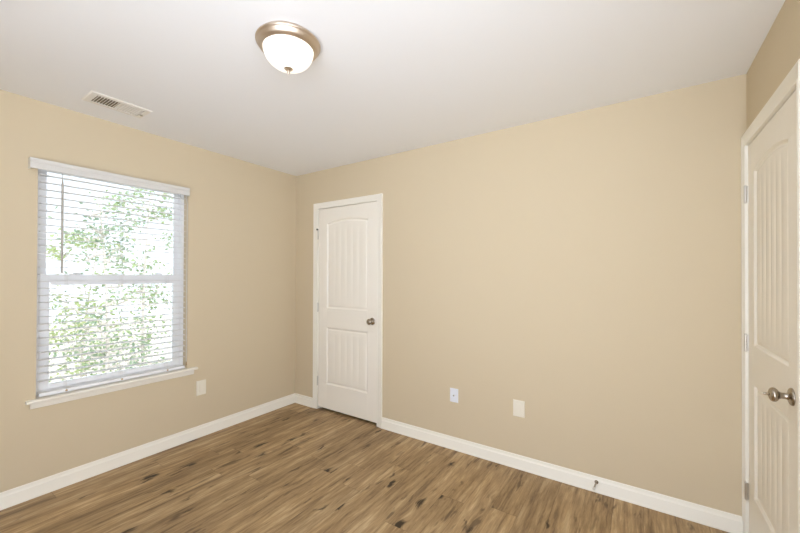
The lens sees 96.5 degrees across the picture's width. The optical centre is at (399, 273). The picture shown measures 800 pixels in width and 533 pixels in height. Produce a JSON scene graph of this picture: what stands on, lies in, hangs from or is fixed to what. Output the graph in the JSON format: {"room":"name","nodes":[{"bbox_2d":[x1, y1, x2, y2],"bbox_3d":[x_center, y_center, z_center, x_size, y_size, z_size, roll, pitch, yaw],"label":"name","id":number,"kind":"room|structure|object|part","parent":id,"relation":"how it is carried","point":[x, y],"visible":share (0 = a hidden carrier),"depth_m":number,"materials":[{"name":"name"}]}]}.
{"room":"empty bedroom","nodes":[
{"label":"empty bedroom","id":0,"kind":"room"},
{"bbox_2d":[0,89,295,492],"bbox_3d":[-2.019,0.152,2.656,0.140,2.440,3.600,0,0,34],"label":"wall","id":1,"kind":"structure","parent":0,"point":[239,315],"depth_m":2.79,"materials":[{"name":"beige paint"}]},
{"bbox_2d":[25,169,197,409],"bbox_3d":[-2.027,0.063,2.609,0.172,1.533,1.003,0,0,34],"label":"window","id":2,"kind":"structure","parent":1,"relation":"in","point":[39,402],"depth_m":2.51,"materials":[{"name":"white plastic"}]},
{"bbox_2d":[28,157,189,396],"bbox_3d":[-2.010,0.035,2.556,0.115,1.469,0.928,0,0,34],"label":"window blind","id":3,"kind":"object","parent":2,"relation":"attached to","point":[37,163],"visible":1,"depth_m":2.49,"materials":[{"name":"white plastic"}]},
{"bbox_3d":[-2.189,0.047,2.342,0.055,1.420,0.002,0,0,34],"label":"ladder cord","id":4,"kind":"part","parent":3,"relation":"part of","materials":[{"name":"white fabric"}]},
{"bbox_3d":[-2.024,0.758,2.588,0.052,0.022,0.857,0,0,34],"label":"rail","id":5,"kind":"part","parent":3,"relation":"part of","materials":[{"name":"white plastic"}]},
{"bbox_3d":[-2.023,0.049,2.592,0.055,1.420,0.002,0,0,34],"label":"ladder cord","id":6,"kind":"part","parent":3,"relation":"part of","materials":[{"name":"white fabric"}]},
{"bbox_3d":[-1.856,0.051,2.841,0.055,1.420,0.002,0,0,34],"label":"ladder cord","id":7,"kind":"part","parent":3,"relation":"part of","materials":[{"name":"white fabric"}]},
{"bbox_3d":[-1.757,0.031,2.931,0.002,1.377,0.017,0,0,38],"label":"lift cord","id":8,"kind":"part","parent":3,"relation":"part of","materials":[{"name":"white fabric"}]},
{"bbox_3d":[-2.086,-0.317,2.636,0.028,0.741,0.833,0,0,34],"label":"sash","id":9,"kind":"part","parent":2,"relation":"part of","materials":[{"name":"white plastic"}]},
{"bbox_3d":[-2.062,0.376,2.615,0.034,0.734,0.833,0,0,34],"label":"sash","id":10,"kind":"part","parent":2,"relation":"part of","materials":[{"name":"white plastic"}]},
{"bbox_3d":[-2.002,0.782,2.586,0.106,0.018,1.003,0,0,34],"label":"sill","id":11,"kind":"part","parent":2,"relation":"part of","materials":[{"name":"white paint"}]},
{"bbox_2d":[0,393,295,509],"bbox_3d":[-2.041,1.323,2.481,0.018,0.096,3.300,0,0,34],"label":"baseboard","id":12,"kind":"structure","parent":1,"relation":"attached to","point":[26,492],"depth_m":2.58,"materials":[{"name":"white paint"}]},
{"bbox_2d":[196,379,205,395],"bbox_3d":[-1.682,0.963,3.025,0.010,0.122,0.080,0,0,34],"label":"wall plate","id":13,"kind":"object","parent":1,"relation":"attached to","point":[200,385],"visible":1,"depth_m":3.02,"materials":[{"name":"beige plastic"}]},
{"bbox_2d":[0,403,728,532],"bbox_3d":[-0.319,1.432,1.726,4.000,0.120,3.960,0,0,34],"label":"floor","id":14,"kind":"structure","parent":0,"point":[295,467],"depth_m":2.22,"materials":[{"name":"brown wood"}]},
{"bbox_2d":[0,0,784,175],"bbox_3d":[-0.311,-1.128,1.741,4.000,0.120,3.960,0,0,34],"label":"ceiling","id":15,"kind":"structure","parent":0,"point":[387,77],"depth_m":1.80,"materials":[{"name":"white paint"}]},
{"bbox_2d":[81,90,152,117],"bbox_3d":[-1.788,-1.062,2.266,0.188,0.016,0.317,0,0,34],"label":"ceiling vent","id":16,"kind":"object","parent":15,"relation":"in","point":[93,97],"visible":1,"depth_m":2.25,"materials":[{"name":"white metal"}]},
{"bbox_2d":[255,21,320,74],"bbox_3d":[-0.510,-0.991,1.636,0.286,0.158,0.286,0,0,34],"label":"ceiling light","id":17,"kind":"object","parent":15,"relation":"attached to","point":[289,47],"visible":1,"depth_m":1.56,"materials":[{"name":"white glass"}]},
{"bbox_3d":[-0.510,-0.987,1.636,0.223,0.098,0.223,0,0,34],"label":"lamp shade","id":18,"kind":"part","parent":17,"relation":"part of","materials":[{"name":"white glass"}]},
{"bbox_2d":[295,74,746,515],"bbox_3d":[0.660,0.163,3.066,3.860,2.440,0.660,0,0,34],"label":"wall","id":19,"kind":"structure","parent":0,"point":[583,268],"depth_m":2.33,"materials":[{"name":"beige paint"}]},
{"bbox_2d":[316,201,376,422],"bbox_3d":[-0.497,0.353,3.499,0.789,2.058,0.220,0,0,34],"label":"door","id":20,"kind":"structure","parent":19,"relation":"in","point":[346,234],"depth_m":3.45,"materials":[{"name":"white paint"}]},
{"bbox_2d":[313,193,382,427],"bbox_3d":[-0.528,0.329,3.452,0.883,2.105,0.018,0,0,34],"label":"door frame","id":21,"kind":"structure","parent":19,"relation":"attached to","point":[376,197],"depth_m":3.26,"materials":[{"name":"white paint"}]},
{"bbox_2d":[450,388,457,402],"bbox_3d":[0.423,0.957,2.811,0.070,0.108,0.016,0,0,34],"label":"cable plate","id":22,"kind":"object","parent":19,"relation":"attached to","point":[453,392],"visible":1,"depth_m":2.81,"materials":[{"name":"white plastic"}]},
{"bbox_2d":[295,393,742,532],"bbox_3d":[0.343,1.333,2.862,3.522,0.096,0.018,0,0,34],"label":"baseboard","id":23,"kind":"structure","parent":19,"relation":"attached to","point":[718,519],"depth_m":2.31,"materials":[{"name":"white paint"}]},
{"bbox_2d":[513,399,524,417],"bbox_3d":[0.843,0.957,2.535,0.080,0.116,0.010,0,0,34],"label":"wall plate","id":24,"kind":"object","parent":19,"relation":"attached to","point":[518,406],"visible":1,"depth_m":2.53,"materials":[{"name":"beige plastic"}]},
{"bbox_2d":[746,0,799,128],"bbox_3d":[1.359,0.152,0.909,0.300,2.440,2.150,0,0,34],"label":"wall","id":25,"kind":"structure","parent":0,"point":[779,52],"depth_m":1.50,"materials":[{"name":"beige paint"}]},
{"bbox_2d":[741,59,799,532],"bbox_3d":[1.593,0.323,1.548,0.022,2.107,0.824,0,0,34],"label":"door frame","id":26,"kind":"structure","parent":25,"relation":"attached to","point":[791,82],"depth_m":1.72,"materials":[{"name":"white paint"}]},
{"bbox_2d":[744,89,797,532],"bbox_3d":[1.643,0.348,1.532,0.237,2.058,0.757,0,0,34],"label":"door","id":27,"kind":"structure","parent":25,"relation":"in","point":[771,491],"depth_m":1.52,"materials":[{"name":"white paint"}]},
{"bbox_3d":[1.416,0.457,1.353,0.030,0.054,0.054,0,0,34],"label":"knob","id":28,"kind":"part","parent":27,"relation":"part of","materials":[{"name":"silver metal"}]},
{"label":"outside","id":29,"kind":"structure","parent":0,"visible":0},
{"bbox_2d":[49,315,171,382],"bbox_3d":[-18.018,4.494,15.120,39.400,0.200,50.000,0,0,34],"label":"ground","id":30,"kind":"structure","parent":29,"point":[61,360],"depth_m":22.84,"materials":[{"name":"beige"}]},
{"bbox_2d":[46,228,162,382],"bbox_3d":[-8.939,1.471,10.460,3.664,5.858,4.641,0,0,-34],"label":"tree","id":31,"kind":"object","parent":30,"relation":"on","point":[52,249],"visible":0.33,"depth_m":10.15,"materials":[{"name":"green plant"}]},
{"bbox_2d":[48,192,165,378],"bbox_3d":[-4.533,1.583,5.442,1.689,5.607,1.849,0,0,-28],"label":"tree","id":32,"kind":"object","parent":30,"relation":"on","point":[106,309],"visible":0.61,"depth_m":5.41,"materials":[{"name":"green plant"}]},
{"bbox_2d":[49,187,172,374],"bbox_3d":[-5.939,0.953,8.065,2.868,6.884,3.130,0,0,34],"label":"tree","id":33,"kind":"object","parent":30,"relation":"on","point":[116,203],"visible":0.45,"depth_m":8.05,"materials":[{"name":"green plant"}]}
]}

